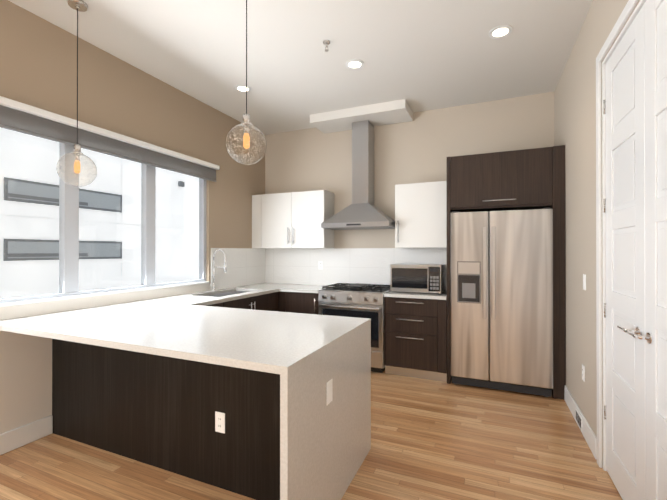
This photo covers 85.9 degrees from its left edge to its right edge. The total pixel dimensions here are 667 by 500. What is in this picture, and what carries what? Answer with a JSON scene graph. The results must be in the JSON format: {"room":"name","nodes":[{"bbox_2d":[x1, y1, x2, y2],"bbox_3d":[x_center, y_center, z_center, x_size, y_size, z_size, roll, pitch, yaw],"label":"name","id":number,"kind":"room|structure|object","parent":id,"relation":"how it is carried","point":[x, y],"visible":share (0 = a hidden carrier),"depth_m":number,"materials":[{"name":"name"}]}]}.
{"room":"kitchen","nodes":[
{"label":"kitchen","id":0,"kind":"room"},
{"bbox_2d":[0,0,264,433],"bbox_3d":[-2.518,-0.169,2.020,0.140,3.115,7.300,0,0,23],"label":"wall","id":1,"kind":"structure","parent":0,"point":[38,61],"depth_m":3.05,"materials":[{"name":"beige paint"}]},
{"bbox_2d":[0,415,52,454],"bbox_3d":[-3.005,1.314,0.673,0.019,0.139,4.448,0,0,23],"label":"baseboard","id":2,"kind":"structure","parent":1,"relation":"attached to","point":[13,439],"depth_m":2.55,"materials":[{"name":"white paint"}]},
{"bbox_2d":[0,128,208,306],"bbox_3d":[-2.119,-0.299,2.894,0.117,1.378,3.018,0,0,23],"label":"window","id":3,"kind":"structure","parent":1,"relation":"in","point":[69,236],"depth_m":3.04,"materials":[{"name":"grey"}]},
{"bbox_2d":[0,96,219,181],"bbox_3d":[-2.031,-0.920,2.870,0.081,0.198,3.202,0,0,23],"label":"window blind","id":4,"kind":"object","parent":1,"relation":"attached to","point":[17,116],"visible":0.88,"depth_m":2.96,"materials":[{"name":"white fabric"}]},
{"bbox_2d":[211,248,266,289],"bbox_3d":[-1.246,0.232,4.798,0.010,0.509,1.110,0,0,23],"label":"backsplash","id":5,"kind":"structure","parent":1,"relation":"attached to","point":[248,266],"depth_m":4.77,"materials":[{"name":"white tile"}]},
{"bbox_2d":[8,0,592,134],"bbox_3d":[-0.746,-1.758,1.267,3.995,0.060,7.580,0,0,23],"label":"ceiling","id":6,"kind":"structure","parent":0,"point":[421,55],"depth_m":3.05,"materials":[{"name":"white paint"}]},
{"bbox_2d":[56,0,96,186],"bbox_3d":[-1.790,-1.083,2.505,0.234,1.282,0.234,0,0,23],"label":"pendant light","id":7,"kind":"object","parent":6,"relation":"hanging from","point":[80,5],"visible":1,"depth_m":2.50,"materials":[{"name":"clear glass"}]},
{"bbox_2d":[235,85,250,92],"bbox_3d":[-0.963,-1.717,3.818,0.170,0.006,0.170,0,0,23],"label":"recessed light","id":8,"kind":"object","parent":6,"relation":"in","point":[240,88],"visible":0.98,"depth_m":3.81,"materials":[{"name":"white paint"}]},
{"bbox_2d":[226,0,266,164],"bbox_3d":[-0.512,-1.115,2.111,0.234,1.222,0.234,0,0,23],"label":"pendant light","id":9,"kind":"object","parent":6,"relation":"hanging from","point":[246,124],"visible":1,"depth_m":2.10,"materials":[{"name":"clear glass"}]},
{"bbox_2d":[323,40,329,51],"bbox_3d":[-0.057,-1.688,2.973,0.064,0.070,0.064,0,0,23],"label":"sprinkler","id":10,"kind":"object","parent":6,"relation":"attached to","point":[326,42],"visible":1,"depth_m":2.97,"materials":[{"name":"silver metal"}]},
{"bbox_2d":[346,59,363,68],"bbox_3d":[0.197,-1.719,3.322,0.170,0.006,0.170,0,0,23],"label":"recessed light","id":11,"kind":"object","parent":6,"relation":"in","point":[354,64],"visible":1,"depth_m":3.31,"materials":[{"name":"white paint"}]},
{"bbox_2d":[310,99,412,133],"bbox_3d":[0.346,-1.666,4.524,1.220,0.104,0.449,0,0,23],"label":"ceiling soffit","id":12,"kind":"structure","parent":6,"relation":"attached to","point":[390,112],"depth_m":4.40,"materials":[{"name":"white paint"}]},
{"bbox_2d":[489,25,511,38],"bbox_3d":[1.318,-1.720,2.831,0.170,0.006,0.170,0,0,23],"label":"recessed light","id":13,"kind":"object","parent":6,"relation":"in","point":[501,31],"visible":1,"depth_m":2.83,"materials":[{"name":"white paint"}]},
{"bbox_2d":[0,370,622,499],"bbox_3d":[-0.746,1.417,1.257,3.995,0.060,7.580,0,0,23],"label":"floor","id":14,"kind":"structure","parent":0,"point":[435,440],"depth_m":2.36,"materials":[{"name":"brown wood"}]},
{"bbox_2d":[52,339,279,499],"bbox_3d":[-0.961,0.953,2.609,2.254,0.872,0.715,0,0,23],"label":"peninsula base panel","id":15,"kind":"object","parent":14,"relation":"on","point":[158,411],"depth_m":2.23,"materials":[{"name":"brown wood"}]},
{"bbox_2d":[0,283,291,336],"bbox_3d":[-1.364,0.601,3.728,0.633,0.235,3.243,0,0,23],"label":"countertop","id":16,"kind":"structure","parent":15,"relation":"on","point":[31,325],"depth_m":2.95,"materials":[{"name":"white stone"}]},
{"bbox_2d":[210,249,226,290],"bbox_3d":[-1.350,0.236,4.198,0.219,0.497,0.090,0,0,23],"label":"faucet","id":17,"kind":"object","parent":16,"relation":"on","point":[224,271],"visible":1,"depth_m":4.22,"materials":[{"name":"silver metal"}]},
{"bbox_2d":[40,303,370,499],"bbox_3d":[-0.711,0.934,2.304,1.634,0.909,1.140,0,0,23],"label":"countertop","id":18,"kind":"structure","parent":15,"relation":"on","point":[320,365],"depth_m":1.94,"materials":[{"name":"white stone"}]},
{"bbox_2d":[215,411,224,433],"bbox_3d":[-0.661,1.004,2.087,0.070,0.116,0.008,0,0,23],"label":"outlet","id":19,"kind":"object","parent":15,"relation":"attached to","point":[220,422],"visible":1,"depth_m":2.08,"materials":[{"name":"white plastic"}]},
{"bbox_2d":[207,301,227,307],"bbox_3d":[-1.473,0.956,3.504,0.608,0.872,0.524,0,0,23],"label":"base cabinet","id":20,"kind":"object","parent":14,"relation":"on","point":[224,304],"depth_m":3.57,"materials":[{"name":"brown wood"}]},
{"bbox_2d":[228,307,255,309],"bbox_3d":[-1.205,1.072,4.130,0.608,0.644,0.840,0,0,23],"label":"base cabinet","id":21,"kind":"object","parent":14,"relation":"on","point":[254,308],"depth_m":3.92,"materials":[{"name":"brown wood"}]},
{"bbox_2d":[228,291,279,311],"bbox_3d":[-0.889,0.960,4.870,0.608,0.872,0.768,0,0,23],"label":"base cabinet","id":22,"kind":"object","parent":14,"relation":"on","point":[270,301],"depth_m":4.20,"materials":[{"name":"brown wood"}]},
{"bbox_2d":[280,291,319,314],"bbox_3d":[-0.324,0.959,4.718,0.587,0.872,0.603,0,0,23],"label":"base cabinet","id":23,"kind":"object","parent":14,"relation":"on","point":[294,302],"depth_m":4.43,"materials":[{"name":"brown wood"}]},
{"bbox_2d":[280,284,331,292],"bbox_3d":[-0.297,0.504,4.692,0.516,0.035,0.633,0,0,23],"label":"countertop","id":24,"kind":"structure","parent":23,"relation":"on","point":[303,288],"depth_m":4.53,"materials":[{"name":"white stone"}]},
{"bbox_2d":[318,283,389,372],"bbox_3d":[0.291,0.912,4.388,0.794,0.965,0.671,0,0,23],"label":"range","id":25,"kind":"object","parent":14,"relation":"on","point":[358,300],"visible":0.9,"depth_m":4.10,"materials":[{"name":"silver metal"}]},
{"bbox_2d":[384,297,446,381],"bbox_3d":[0.992,0.958,4.155,0.668,0.872,0.603,0,0,23],"label":"base cabinet","id":26,"kind":"object","parent":14,"relation":"on","point":[415,329],"depth_m":3.87,"materials":[{"name":"brown wood"}]},
{"bbox_2d":[384,290,446,299],"bbox_3d":[0.987,0.503,4.144,0.669,0.035,0.628,0,0,23],"label":"countertop","id":27,"kind":"structure","parent":26,"relation":"on","point":[441,296],"depth_m":3.90,"materials":[{"name":"white stone"}]},
{"bbox_2d":[390,263,444,293],"bbox_3d":[0.988,0.325,4.182,0.565,0.320,0.405,0,0,23],"label":"microwave","id":28,"kind":"object","parent":27,"relation":"on","point":[419,278],"visible":1,"depth_m":4.00,"materials":[{"name":"silver metal"}]},
{"bbox_2d":[450,207,552,396],"bbox_3d":[1.729,0.497,3.759,0.910,1.791,0.678,0,0,23],"label":"fridge","id":29,"kind":"object","parent":14,"relation":"on","point":[501,267],"visible":1,"depth_m":3.48,"materials":[{"name":"grey metal"}]},
{"bbox_2d":[447,145,565,398],"bbox_3d":[1.782,0.209,3.802,1.060,2.369,0.636,0,0,23],"label":"tall cabinet","id":30,"kind":"object","parent":14,"relation":"on","point":[534,178],"visible":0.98,"depth_m":3.48,"materials":[{"name":"brown wood"}]},
{"bbox_2d":[265,92,553,247],"bbox_3d":[0.717,-0.161,4.682,3.995,3.115,0.140,0,0,23],"label":"wall","id":31,"kind":"structure","parent":0,"point":[422,146],"depth_m":4.56,"materials":[{"name":"beige paint"}]},
{"bbox_2d":[252,190,333,248],"bbox_3d":[-0.576,-0.397,4.956,1.118,0.750,0.371,0,0,23],"label":"upper cabinet","id":32,"kind":"object","parent":31,"relation":"attached to","point":[288,220],"visible":1,"depth_m":4.79,"materials":[{"name":"white paint"}]},
{"bbox_2d":[267,248,446,289],"bbox_3d":[0.199,0.232,4.819,2.649,0.509,0.010,0,0,23],"label":"backsplash","id":33,"kind":"structure","parent":31,"relation":"attached to","point":[289,265],"depth_m":4.85,"materials":[{"name":"white tile"}]},
{"bbox_2d":[318,261,322,269],"bbox_3d":[-0.179,0.213,4.969,0.070,0.116,0.008,0,0,23],"label":"outlet","id":34,"kind":"object","parent":33,"relation":"attached to","point":[320,265],"visible":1,"depth_m":4.97,"materials":[{"name":"white plastic"}]},
{"bbox_2d":[321,120,394,229],"bbox_3d":[0.335,-0.941,4.497,0.860,1.342,0.499,0,0,23],"label":"hood chimney","id":35,"kind":"object","parent":31,"relation":"attached to","point":[361,212],"visible":0.96,"depth_m":4.47,"materials":[{"name":"silver metal"}]},
{"bbox_2d":[395,181,446,247],"bbox_3d":[1.064,-0.400,4.255,0.610,0.750,0.371,0,0,23],"label":"upper cabinet","id":36,"kind":"object","parent":31,"relation":"attached to","point":[420,215],"visible":0.77,"depth_m":4.12,"materials":[{"name":"white paint"}]},
{"bbox_2d":[554,0,639,467],"bbox_3d":[1.026,-0.173,0.504,0.140,3.115,7.300,0,0,23],"label":"wall","id":37,"kind":"structure","parent":0,"point":[575,112],"depth_m":2.75,"materials":[{"name":"beige paint"}]},
{"bbox_2d":[564,385,596,458],"bbox_3d":[1.946,1.321,2.849,0.015,0.139,1.035,0,0,23],"label":"baseboard","id":38,"kind":"structure","parent":37,"relation":"attached to","point":[591,439],"depth_m":2.67,"materials":[{"name":"white paint"}]},
{"bbox_2d":[576,408,581,430],"bbox_3d":[1.907,1.316,2.787,0.006,0.100,0.200,0,0,23],"label":"air vent","id":39,"kind":"object","parent":38,"relation":"attached to","point":[578,419],"visible":0.98,"depth_m":2.78,"materials":[{"name":"white plastic"}]},
{"bbox_2d":[582,364,584,381],"bbox_3d":[1.893,0.931,2.718,0.008,0.116,0.070,0,0,23],"label":"outlet","id":40,"kind":"object","parent":37,"relation":"attached to","point":[583,372],"visible":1,"depth_m":2.70,"materials":[{"name":"white plastic"}]},
{"bbox_2d":[583,274,585,289],"bbox_3d":[1.877,0.241,2.684,0.008,0.116,0.070,0,0,23],"label":"light switch","id":41,"kind":"object","parent":37,"relation":"attached to","point":[584,281],"visible":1,"depth_m":2.67,"materials":[{"name":"white plastic"}]},
{"bbox_2d":[596,0,645,470],"bbox_3d":[1.519,0.063,1.679,0.158,2.647,1.386,0,0,23],"label":"door frame","id":42,"kind":"structure","parent":37,"relation":"attached to","point":[601,168],"depth_m":2.28,"materials":[{"name":"white paint"}]},
{"bbox_2d":[603,0,666,499],"bbox_3d":[1.465,0.104,1.702,0.096,2.551,1.228,0,0,23],"label":"double door","id":43,"kind":"structure","parent":37,"relation":"in","point":[635,211],"depth_m":1.78,"materials":[{"name":"white paint"}]},
{"bbox_3d":[-2.723,4.424,5.303,2.810,0.050,20.000,0,0,23],"label":"ground","id":44,"kind":"structure","parent":0,"visible":0},
{"bbox_2d":[0,127,198,297],"bbox_3d":[-4.109,-2.100,5.915,0.395,13.000,20.000,0,0,23],"label":"facade","id":45,"kind":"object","parent":44,"relation":"on","point":[16,153],"depth_m":5.90,"materials":[{"name":"white paint"}]}
]}

